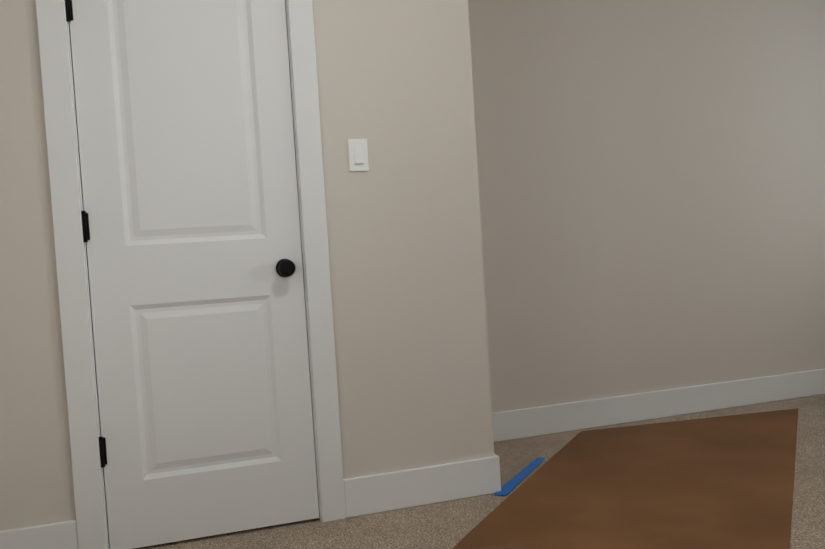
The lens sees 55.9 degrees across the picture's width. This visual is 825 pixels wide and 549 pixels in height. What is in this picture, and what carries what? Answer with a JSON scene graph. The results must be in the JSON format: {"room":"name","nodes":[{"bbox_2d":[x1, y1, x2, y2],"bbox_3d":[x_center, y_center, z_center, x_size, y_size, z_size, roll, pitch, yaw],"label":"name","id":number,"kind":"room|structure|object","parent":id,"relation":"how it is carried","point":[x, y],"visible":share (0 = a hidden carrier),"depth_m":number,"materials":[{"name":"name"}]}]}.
{"room":"empty bedroom","nodes":[
{"label":"empty bedroom","id":0,"kind":"room"},
{"bbox_2d":[0,0,493,530],"bbox_3d":[-0.697,-0.466,2.718,1.918,2.740,0.150,-4,2,-17],"label":"wall","id":1,"kind":"structure","parent":0,"point":[406,252],"depth_m":2.82,"materials":[{"name":"beige paint"}]},
{"bbox_2d":[0,520,77,548],"bbox_3d":[-1.297,0.883,2.466,0.437,0.140,0.015,-4,2,-17],"label":"baseboard","id":2,"kind":"structure","parent":1,"relation":"attached to","point":[60,535],"depth_m":2.49,"materials":[{"name":"white paint"}]},
{"bbox_2d":[36,0,345,548],"bbox_3d":[-0.748,-0.159,2.688,0.886,2.135,0.148,-4,2,-17],"label":"door frame","id":3,"kind":"structure","parent":1,"relation":"attached to","point":[58,87],"depth_m":2.54,"materials":[{"name":"white paint"}]},
{"bbox_2d":[65,0,318,548],"bbox_3d":[-0.750,-0.115,2.615,0.755,2.030,0.101,-4,2,-17],"label":"closet door","id":4,"kind":"structure","parent":1,"relation":"in","point":[191,226],"depth_m":2.64,"materials":[{"name":"white paint"}]},
{"bbox_2d":[348,139,368,170],"bbox_3d":[-0.194,-0.430,2.792,0.070,0.114,0.012,-4,2,-17],"label":"rocker light switch","id":5,"kind":"object","parent":1,"relation":"attached to","point":[358,153],"visible":1,"depth_m":2.79,"materials":[{"name":"white plastic"}]},
{"bbox_2d":[343,456,500,517],"bbox_3d":[0.044,0.785,2.887,0.610,0.140,0.015,-4,2,-17],"label":"baseboard","id":6,"kind":"structure","parent":1,"relation":"attached to","point":[387,491],"depth_m":2.88,"materials":[{"name":"white paint"}]},
{"bbox_2d":[134,394,824,548],"bbox_3d":[1.100,0.880,2.096,5.080,0.120,3.860,-4,2,-17],"label":"floor","id":7,"kind":"structure","parent":0,"point":[451,524],"depth_m":2.74,"materials":[{"name":"carpet"}]},
{"bbox_2d":[494,458,544,495],"bbox_3d":[0.446,0.816,3.164,0.050,0.001,0.524,-2,2,27],"label":"tape","id":8,"kind":"object","parent":7,"relation":"on","point":[511,484],"visible":0.93,"depth_m":3.12,"materials":[{"name":"blue plastic"}]},
{"bbox_2d":[453,408,797,548],"bbox_3d":[1.041,0.773,3.195,0.950,0.018,2.327,-2,2,27],"label":"paper sheet","id":9,"kind":"object","parent":7,"relation":"on","point":[723,482],"visible":0.98,"depth_m":2.86,"materials":[{"name":"brown paper"}]},
{"bbox_2d":[468,0,824,412],"bbox_3d":[1.440,-0.649,4.121,3.012,2.740,0.150,-4,2,-17],"label":"wall","id":10,"kind":"structure","parent":0,"point":[651,176],"depth_m":3.97,"materials":[{"name":"beige paint"}]},
{"bbox_2d":[492,368,824,441],"bbox_3d":[1.480,0.653,4.071,2.847,0.140,0.015,-4,2,-17],"label":"baseboard","id":11,"kind":"structure","parent":10,"relation":"attached to","point":[542,420],"depth_m":3.98,"materials":[{"name":"white paint"}]}
]}

